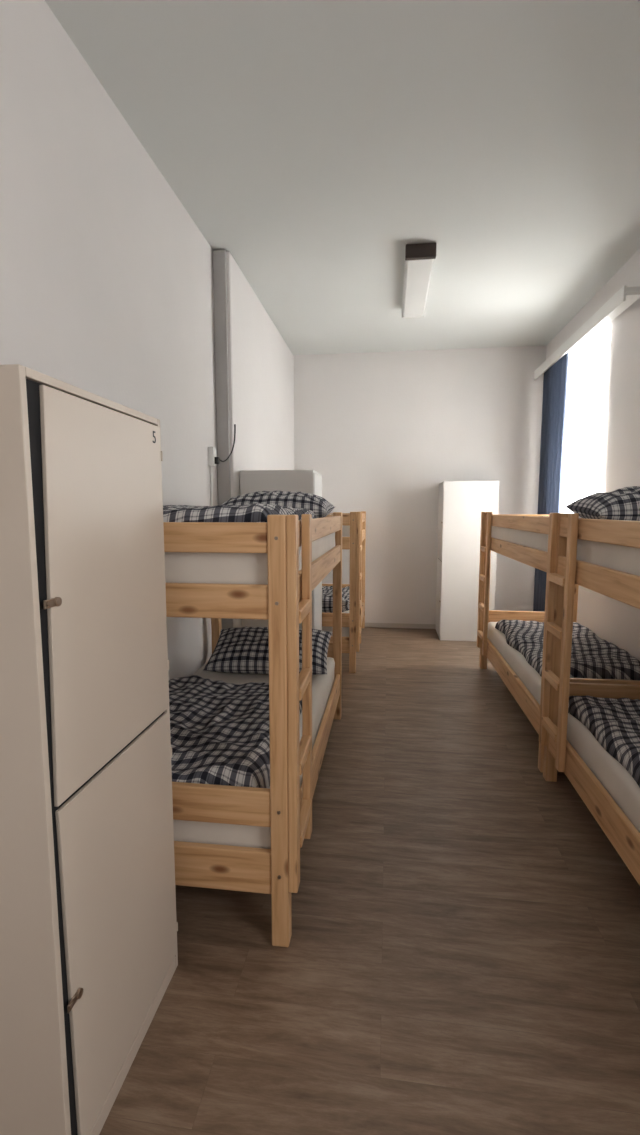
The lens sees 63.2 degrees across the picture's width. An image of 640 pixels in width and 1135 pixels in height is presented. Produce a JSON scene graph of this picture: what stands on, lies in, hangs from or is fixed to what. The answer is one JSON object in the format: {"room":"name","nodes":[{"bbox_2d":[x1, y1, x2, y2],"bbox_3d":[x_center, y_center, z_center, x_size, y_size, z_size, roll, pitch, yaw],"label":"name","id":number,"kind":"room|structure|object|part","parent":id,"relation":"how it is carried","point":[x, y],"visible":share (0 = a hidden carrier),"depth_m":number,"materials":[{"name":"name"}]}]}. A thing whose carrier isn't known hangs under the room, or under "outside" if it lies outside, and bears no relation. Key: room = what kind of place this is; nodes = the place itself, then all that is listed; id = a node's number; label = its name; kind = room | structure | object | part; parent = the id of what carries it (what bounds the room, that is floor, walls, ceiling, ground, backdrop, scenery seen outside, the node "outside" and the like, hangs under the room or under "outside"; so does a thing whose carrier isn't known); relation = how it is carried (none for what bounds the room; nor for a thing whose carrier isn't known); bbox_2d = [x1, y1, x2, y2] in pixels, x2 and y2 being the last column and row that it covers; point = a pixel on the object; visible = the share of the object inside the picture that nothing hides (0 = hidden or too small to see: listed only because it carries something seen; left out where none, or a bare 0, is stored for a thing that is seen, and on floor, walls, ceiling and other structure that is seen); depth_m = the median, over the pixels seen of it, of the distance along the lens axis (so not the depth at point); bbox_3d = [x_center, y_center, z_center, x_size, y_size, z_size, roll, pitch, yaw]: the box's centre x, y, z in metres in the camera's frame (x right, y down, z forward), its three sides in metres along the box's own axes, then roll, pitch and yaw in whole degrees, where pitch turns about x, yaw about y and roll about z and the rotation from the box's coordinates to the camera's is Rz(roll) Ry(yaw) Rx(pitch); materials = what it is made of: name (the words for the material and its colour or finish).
{"room":"dormitory","nodes":[
{"label":"dormitory","id":0,"kind":"room"},
{"bbox_2d":[0,0,217,679],"bbox_3d":[-1.100,-0.504,2.651,0.200,3.480,8.450,1,6,7],"label":"wall","id":1,"kind":"structure","parent":0,"point":[106,276],"depth_m":2.39,"materials":[{"name":"paint"}]},
{"bbox_2d":[208,424,235,505],"bbox_3d":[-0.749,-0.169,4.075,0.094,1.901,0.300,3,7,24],"label":"wall socket","id":2,"kind":"object","parent":1,"relation":"attached to","point":[213,460],"visible":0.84,"depth_m":3.91,"materials":[{"name":"white plastic"}]},
{"bbox_2d":[212,250,232,628],"bbox_3d":[-0.757,-0.659,4.101,0.103,3.470,0.030,1,6,7],"label":"trim","id":3,"kind":"structure","parent":1,"relation":"attached to","point":[219,256],"depth_m":4.00,"materials":[{"name":"grey paint"}]},
{"bbox_2d":[226,251,293,627],"bbox_3d":[-0.568,-0.813,5.454,0.125,3.480,2.720,1,6,7],"label":"wall","id":4,"kind":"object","parent":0,"point":[260,363],"depth_m":4.72,"materials":[{"name":"white paint"}]},
{"bbox_2d":[45,0,639,354],"bbox_3d":[0.575,-2.259,2.237,3.580,0.100,8.850,1,6,7],"label":"ceiling","id":5,"kind":"structure","parent":0,"point":[309,143],"depth_m":2.76,"materials":[{"name":"paint"}]},
{"bbox_2d":[402,242,436,317],"bbox_3d":[0.822,-2.402,4.431,0.224,0.098,1.230,1,6,7],"label":"ceiling lamp","id":6,"kind":"object","parent":5,"relation":"attached to","point":[419,258],"depth_m":4.17,"materials":[{"name":"white plastic"}]},
{"bbox_2d":[99,627,639,1134],"bbox_3d":[0.575,1.299,2.630,3.580,0.100,8.850,1,6,7],"label":"floor","id":7,"kind":"structure","parent":0,"point":[462,956],"depth_m":1.79,"materials":[{"name":"laminate"}]},
{"bbox_2d":[0,364,177,1134],"bbox_3d":[-0.796,0.479,1.399,0.575,1.800,0.607,1,6,7],"label":"locker","id":8,"kind":"object","parent":7,"relation":"on","point":[89,924],"visible":1,"depth_m":1.17,"materials":[{"name":"laminate"}]},
{"bbox_3d":[-0.521,0.042,1.331,0.010,0.872,0.568,1,6,7],"label":"door","id":9,"kind":"part","parent":8,"relation":"part of","materials":[{"name":"laminate"}]},
{"bbox_3d":[-0.521,0.904,1.428,0.010,0.839,0.566,1,6,7],"label":"door","id":10,"kind":"part","parent":8,"relation":"part of","materials":[{"name":"laminate"}]},
{"bbox_2d":[163,512,341,946],"bbox_3d":[-0.437,0.465,2.828,1.008,1.515,2.088,1,6,7],"label":"bunk bed","id":11,"kind":"object","parent":7,"relation":"on","point":[234,838],"visible":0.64,"depth_m":1.80,"materials":[{"name":"brown wood"}]},
{"bbox_2d":[169,675,301,787],"bbox_3d":[-0.542,0.722,2.424,0.831,0.132,1.166,1,6,7],"label":"duvet","id":12,"kind":"object","parent":11,"relation":"on","point":[220,734],"visible":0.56,"depth_m":2.23,"materials":[{"name":"fabric"}]},
{"bbox_2d":[163,503,316,521],"bbox_3d":[-0.511,-0.229,2.425,0.866,0.132,1.341,1,6,7],"label":"duvet","id":13,"kind":"object","parent":11,"relation":"on","point":[258,512],"visible":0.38,"depth_m":1.80,"materials":[{"name":"fabric"}]},
{"bbox_3d":[-0.456,-0.093,2.769,0.896,0.213,1.997,1,6,7],"label":"mattress","id":14,"kind":"part","parent":11,"relation":"part of","materials":[{"name":"white fabric"}]},
{"bbox_3d":[-0.456,0.849,2.872,0.895,0.220,1.997,1,6,7],"label":"mattress","id":15,"kind":"part","parent":11,"relation":"part of","materials":[{"name":"white fabric"}]},
{"bbox_2d":[202,627,331,674],"bbox_3d":[-0.332,0.548,3.483,0.812,0.249,0.451,1,6,7],"label":"pillow","id":16,"kind":"object","parent":11,"relation":"on","point":[242,649],"visible":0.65,"depth_m":3.36,"materials":[{"name":"fabric"}]},
{"bbox_2d":[220,490,334,517],"bbox_3d":[-0.281,-0.384,3.384,0.720,0.235,0.478,1,6,7],"label":"pillow","id":17,"kind":"object","parent":11,"relation":"on","point":[321,507],"visible":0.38,"depth_m":3.20,"materials":[{"name":"fabric"}]},
{"bbox_2d":[240,470,322,629],"bbox_3d":[-0.313,0.104,4.568,0.614,1.850,0.560,1,6,7],"label":"locker","id":18,"kind":"object","parent":7,"relation":"on","point":[305,481],"visible":0.2,"depth_m":4.22,"materials":[{"name":"white laminate"}]},
{"bbox_3d":[-0.020,-0.345,4.496,0.010,0.897,0.521,1,6,7],"label":"door","id":19,"kind":"part","parent":18,"relation":"part of","materials":[{"name":"white laminate"}]},
{"bbox_3d":[-0.020,0.542,4.595,0.010,0.864,0.519,1,6,7],"label":"door","id":20,"kind":"part","parent":18,"relation":"part of","materials":[{"name":"white laminate"}]},
{"bbox_2d":[322,511,365,672],"bbox_3d":[0.027,0.133,5.835,0.953,1.515,1.968,1,6,7],"label":"bunk bed","id":21,"kind":"object","parent":7,"relation":"on","point":[353,523],"visible":0.34,"depth_m":4.86,"materials":[{"name":"brown wood"}]},
{"bbox_2d":[322,595,348,612],"bbox_3d":[-0.072,0.365,5.225,0.760,0.231,0.394,1,6,7],"label":"pillow","id":22,"kind":"object","parent":21,"relation":"on","point":[327,600],"visible":0.21,"depth_m":5.04,"materials":[{"name":"fabric"}]},
{"bbox_2d":[322,586,349,601],"bbox_3d":[0.034,0.326,6.126,0.793,0.108,1.252,1,6,7],"label":"duvet","id":23,"kind":"object","parent":21,"relation":"on","point":[326,590],"visible":0.12,"depth_m":6.17,"materials":[{"name":"fabric"}]},
{"bbox_3d":[0.009,0.516,5.881,0.839,0.219,1.878,1,6,7],"label":"mattress","id":24,"kind":"part","parent":21,"relation":"part of","materials":[{"name":"white fabric"}]},
{"bbox_3d":[0.008,-0.426,5.776,0.840,0.214,1.878,1,6,7],"label":"mattress","id":25,"kind":"part","parent":21,"relation":"part of","materials":[{"name":"white fabric"}]},
{"bbox_2d":[435,481,498,640],"bbox_3d":[1.753,-0.091,6.296,0.619,1.860,0.585,1,6,7],"label":"locker","id":26,"kind":"object","parent":7,"relation":"on","point":[461,504],"visible":0.94,"depth_m":6.02,"materials":[{"name":"white laminate"}]},
{"bbox_3d":[1.461,0.340,6.400,0.010,0.869,0.544,1,6,7],"label":"door","id":27,"kind":"part","parent":26,"relation":"part of","materials":[{"name":"white laminate"}]},
{"bbox_3d":[1.461,-0.552,6.301,0.010,0.902,0.546,1,6,7],"label":"door","id":28,"kind":"part","parent":26,"relation":"part of","materials":[{"name":"white laminate"}]},
{"bbox_2d":[477,512,639,771],"bbox_3d":[1.834,0.343,3.936,0.898,1.515,2.088,1,6,7],"label":"bunk bed","id":29,"kind":"object","parent":7,"relation":"on","point":[523,538],"visible":0.45,"depth_m":3.97,"materials":[{"name":"brown wood"}]},
{"bbox_3d":[1.852,-0.215,3.872,0.786,0.214,1.997,1,6,7],"label":"mattress","id":30,"kind":"part","parent":29,"relation":"part of","materials":[{"name":"white fabric"}]},
{"bbox_3d":[1.853,0.726,3.977,0.784,0.220,1.999,1,6,7],"label":"mattress","id":31,"kind":"part","parent":29,"relation":"part of","materials":[{"name":"white fabric"}]},
{"bbox_2d":[495,620,639,679],"bbox_3d":[1.834,0.574,3.927,0.767,0.098,1.442,1,6,7],"label":"duvet","id":32,"kind":"object","parent":29,"relation":"on","point":[592,657],"visible":0.72,"depth_m":3.61,"materials":[{"name":"fabric"}]},
{"bbox_2d":[539,513,639,884],"bbox_3d":[1.559,0.573,1.847,0.898,1.515,2.088,1,6,7],"label":"bunk bed","id":33,"kind":"object","parent":7,"relation":"on","point":[602,556],"visible":0.88,"depth_m":2.49,"materials":[{"name":"brown wood"}]},
{"bbox_2d":[564,486,639,520],"bbox_3d":[1.664,-0.282,2.490,0.809,0.228,0.454,1,6,7],"label":"pillow","id":34,"kind":"object","parent":33,"relation":"on","point":[622,503],"visible":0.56,"depth_m":2.38,"materials":[{"name":"fabric"}]},
{"bbox_3d":[1.577,0.957,1.887,0.786,0.219,2.001,1,6,7],"label":"mattress","id":35,"kind":"part","parent":33,"relation":"part of","materials":[{"name":"white fabric"}]},
{"bbox_2d":[568,695,639,786],"bbox_3d":[1.582,0.785,2.004,0.771,0.099,1.627,1,6,7],"label":"duvet","id":36,"kind":"object","parent":33,"relation":"on","point":[614,723],"visible":0.98,"depth_m":2.41,"materials":[{"name":"fabric"}]},
{"bbox_3d":[1.579,0.015,1.783,0.786,0.214,1.999,1,6,7],"label":"mattress","id":37,"kind":"part","parent":33,"relation":"part of","materials":[{"name":"white fabric"}]},
{"bbox_2d":[293,346,545,623],"bbox_3d":[1.136,-0.951,6.696,3.580,3.480,0.200,1,6,7],"label":"wall","id":38,"kind":"structure","parent":0,"point":[382,431],"depth_m":6.54,"materials":[{"name":"paint"}]},
{"bbox_2d":[365,622,435,628],"bbox_3d":[1.184,0.762,6.771,3.055,0.060,0.012,1,6,7],"label":"baseboard","id":39,"kind":"structure","parent":38,"relation":"attached to","point":[367,624],"depth_m":6.78,"materials":[{"name":"paint"}]},
{"bbox_2d":[546,249,639,660],"bbox_3d":[2.251,-0.456,2.216,0.200,3.480,8.450,1,6,7],"label":"wall","id":40,"kind":"structure","parent":0,"point":[616,622],"depth_m":4.20,"materials":[{"name":"paint"}]},
{"bbox_2d":[534,285,639,380],"bbox_3d":[2.451,-2.132,4.957,0.158,0.110,2.370,1,6,7],"label":"rail","id":41,"kind":"object","parent":40,"relation":"attached to","point":[626,296],"depth_m":4.38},
{"bbox_2d":[533,352,568,611],"bbox_3d":[2.500,-0.790,5.672,0.060,2.785,0.760,1,6,7],"label":"curtain","id":42,"kind":"object","parent":41,"relation":"hanging from","point":[555,377],"visible":0.66,"depth_m":5.58,"materials":[{"name":"blue fabric"}]},
{"bbox_2d":[560,325,606,591],"bbox_3d":[2.493,-0.982,5.139,0.019,2.285,1.310,1,6,7],"label":"window","id":43,"kind":"structure","parent":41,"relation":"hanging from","point":[585,377],"depth_m":4.85,"materials":[{"name":"glass"}]},
{"bbox_2d":[601,335,610,416],"bbox_3d":[2.661,-1.048,5.069,0.060,2.130,1.190,1,6,7],"label":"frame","id":44,"kind":"object","parent":40,"relation":"attached to","point":[609,337],"visible":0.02,"depth_m":4.74,"materials":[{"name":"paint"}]}
]}

